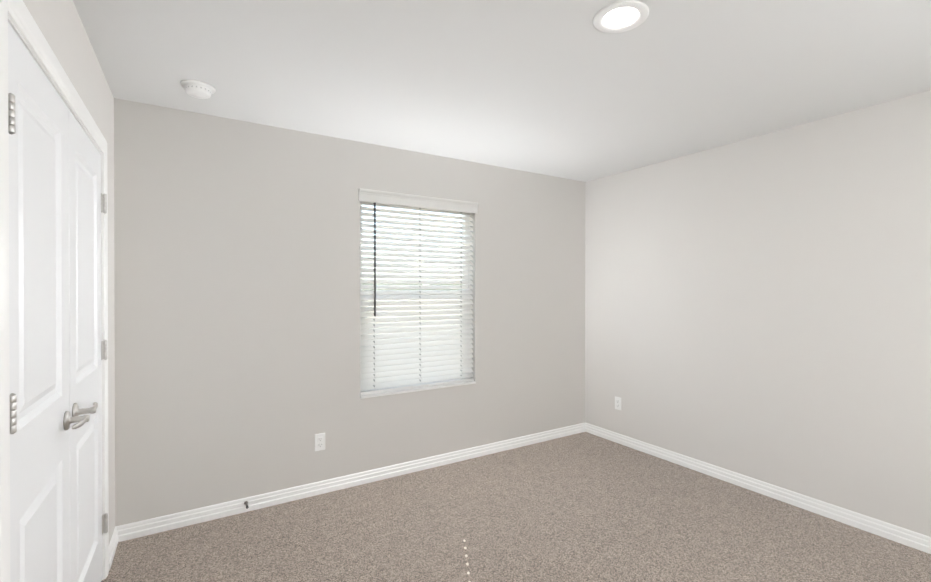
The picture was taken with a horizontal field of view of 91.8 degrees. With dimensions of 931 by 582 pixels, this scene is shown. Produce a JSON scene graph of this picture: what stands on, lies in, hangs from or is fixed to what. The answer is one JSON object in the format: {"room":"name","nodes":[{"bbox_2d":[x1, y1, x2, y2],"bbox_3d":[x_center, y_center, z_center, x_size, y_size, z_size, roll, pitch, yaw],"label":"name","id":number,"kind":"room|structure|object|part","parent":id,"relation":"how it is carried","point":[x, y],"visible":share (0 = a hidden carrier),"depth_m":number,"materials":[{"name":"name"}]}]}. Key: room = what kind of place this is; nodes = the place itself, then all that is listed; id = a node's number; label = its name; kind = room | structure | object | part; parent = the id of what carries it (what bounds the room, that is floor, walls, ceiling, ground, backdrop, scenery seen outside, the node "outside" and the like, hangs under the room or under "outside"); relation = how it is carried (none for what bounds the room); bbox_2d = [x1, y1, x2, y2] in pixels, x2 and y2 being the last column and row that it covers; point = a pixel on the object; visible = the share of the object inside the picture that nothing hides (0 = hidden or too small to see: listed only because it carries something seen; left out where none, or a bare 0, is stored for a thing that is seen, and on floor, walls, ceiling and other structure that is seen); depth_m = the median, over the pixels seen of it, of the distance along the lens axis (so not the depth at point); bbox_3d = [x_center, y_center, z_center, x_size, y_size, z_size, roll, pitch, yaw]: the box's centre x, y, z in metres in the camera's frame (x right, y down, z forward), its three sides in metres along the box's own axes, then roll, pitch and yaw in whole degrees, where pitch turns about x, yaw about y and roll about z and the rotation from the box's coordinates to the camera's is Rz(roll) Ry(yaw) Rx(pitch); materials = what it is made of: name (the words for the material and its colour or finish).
{"room":"empty bedroom","nodes":[
{"label":"empty bedroom","id":0,"kind":"room"},
{"bbox_2d":[0,0,117,581],"bbox_3d":[-1.249,0.169,0.483,1.011,2.440,4.120,0,0,-31],"label":"wall","id":1,"kind":"structure","parent":0,"point":[57,416],"depth_m":1.44,"materials":[{"name":"white paint"}]},
{"bbox_3d":[-1.253,0.364,1.314,0.035,2.016,0.640,0,0,-31],"label":"closet door","id":2,"kind":"part","parent":1,"relation":"part of","materials":[{"name":"white paint"}]},
{"bbox_3d":[-1.323,0.445,1.527,0.064,0.065,0.150,0,0,-31],"label":"closet door handle","id":3,"kind":"part","parent":1,"relation":"part of","materials":[{"name":"grey metal"}]},
{"bbox_3d":[-1.431,0.444,1.706,0.064,0.065,0.150,0,0,-31],"label":"closet door handle","id":4,"kind":"part","parent":1,"relation":"part of","materials":[{"name":"grey metal"}]},
{"bbox_3d":[-1.584,0.362,1.865,0.035,2.016,0.640,0,0,-31],"label":"closet door","id":5,"kind":"part","parent":1,"relation":"part of","materials":[{"name":"white paint"}]},
{"bbox_3d":[-0.887,1.346,0.764,0.015,0.084,4.020,0,0,-31],"label":"baseboard","id":6,"kind":"part","parent":1,"relation":"part of","materials":[{"name":"white paint"}]},
{"bbox_2d":[114,98,584,525],"bbox_3d":[-0.414,0.157,3.507,3.940,2.440,0.140,0,0,-32],"label":"wall","id":7,"kind":"structure","parent":0,"point":[237,298],"depth_m":2.95,"materials":[{"name":"white paint"}]},
{"bbox_2d":[315,433,324,450],"bbox_3d":[-0.988,1.027,3.065,0.070,0.115,0.008,0,0,-32],"label":"electrical outlet","id":8,"kind":"object","parent":7,"relation":"attached to","point":[319,441],"visible":1,"depth_m":3.06,"materials":[{"name":"white plastic"}]},
{"bbox_2d":[115,422,586,541],"bbox_3d":[-0.386,1.335,3.438,3.630,0.084,0.015,0,0,-32],"label":"baseboard","id":9,"kind":"structure","parent":7,"relation":"attached to","point":[142,528],"depth_m":3.06,"materials":[{"name":"white paint"}]},
{"bbox_2d":[359,188,477,398],"bbox_3d":[-0.363,0.020,3.520,1.004,1.494,0.162,0,0,-32],"label":"window blinds","id":10,"kind":"structure","parent":7,"relation":"in","point":[398,363],"depth_m":3.47,"materials":[{"name":"white plastic"}]},
{"bbox_3d":[-0.354,0.758,3.508,0.978,0.018,0.096,0,0,-32],"label":"window sill","id":11,"kind":"part","parent":10,"relation":"part of","materials":[{"name":"white paint"}]},
{"bbox_2d":[73,0,930,181],"bbox_3d":[0.297,-1.115,1.553,4.800,0.120,4.200,0,0,-32],"label":"ceiling","id":12,"kind":"structure","parent":0,"point":[566,89],"depth_m":2.14,"materials":[{"name":"white paint"}]},
{"bbox_2d":[181,80,215,98],"bbox_3d":[-1.383,-1.033,2.336,0.156,0.050,0.156,0,0,-32],"label":"smoke detector","id":13,"kind":"object","parent":12,"relation":"attached to","point":[198,89],"visible":1,"depth_m":2.30,"materials":[{"name":"white plastic"}]},
{"bbox_2d":[593,0,648,32],"bbox_3d":[0.598,-1.052,1.738,0.204,0.008,0.204,0,0,-32],"label":"recessed light","id":14,"kind":"object","parent":12,"relation":"in","point":[621,16],"visible":1,"depth_m":1.73,"materials":[{"name":"white plastic"}]},
{"bbox_2d":[101,432,930,581],"bbox_3d":[0.297,1.445,1.563,4.800,0.121,4.200,0,0,-32],"label":"floor","id":15,"kind":"structure","parent":0,"point":[584,507],"depth_m":2.55,"materials":[{"name":"carpet"}]},
{"bbox_2d":[585,90,930,536],"bbox_3d":[2.310,0.160,2.734,0.140,2.440,4.060,0,0,-32],"label":"wall","id":16,"kind":"structure","parent":0,"point":[758,307],"depth_m":2.96,"materials":[{"name":"white paint"}]},
{"bbox_2d":[615,396,620,409],"bbox_3d":[1.381,1.018,4.084,0.008,0.115,0.070,0,0,-32],"label":"electrical outlet","id":17,"kind":"object","parent":16,"relation":"attached to","point":[617,403],"visible":1,"depth_m":4.08,"materials":[{"name":"white plastic"}]},
{"bbox_2d":[587,423,930,553],"bbox_3d":[2.207,1.338,2.757,0.015,0.084,3.920,0,0,-32],"label":"baseboard","id":18,"kind":"structure","parent":16,"relation":"attached to","point":[889,531],"depth_m":2.95,"materials":[{"name":"white paint"}]},
{"label":"outside","id":19,"kind":"structure","parent":0,"visible":0},
{"bbox_2d":[366,299,459,344],"bbox_3d":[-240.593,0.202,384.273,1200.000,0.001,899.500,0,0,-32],"label":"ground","id":20,"kind":"structure","parent":19,"point":[414,310],"depth_m":36.11,"materials":[{"name":"white"}]},
{"bbox_2d":[363,284,461,289],"bbox_3d":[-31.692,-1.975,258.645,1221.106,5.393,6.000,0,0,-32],"label":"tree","id":21,"kind":"object","parent":20,"relation":"on","point":[413,289],"depth_m":256.42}
]}

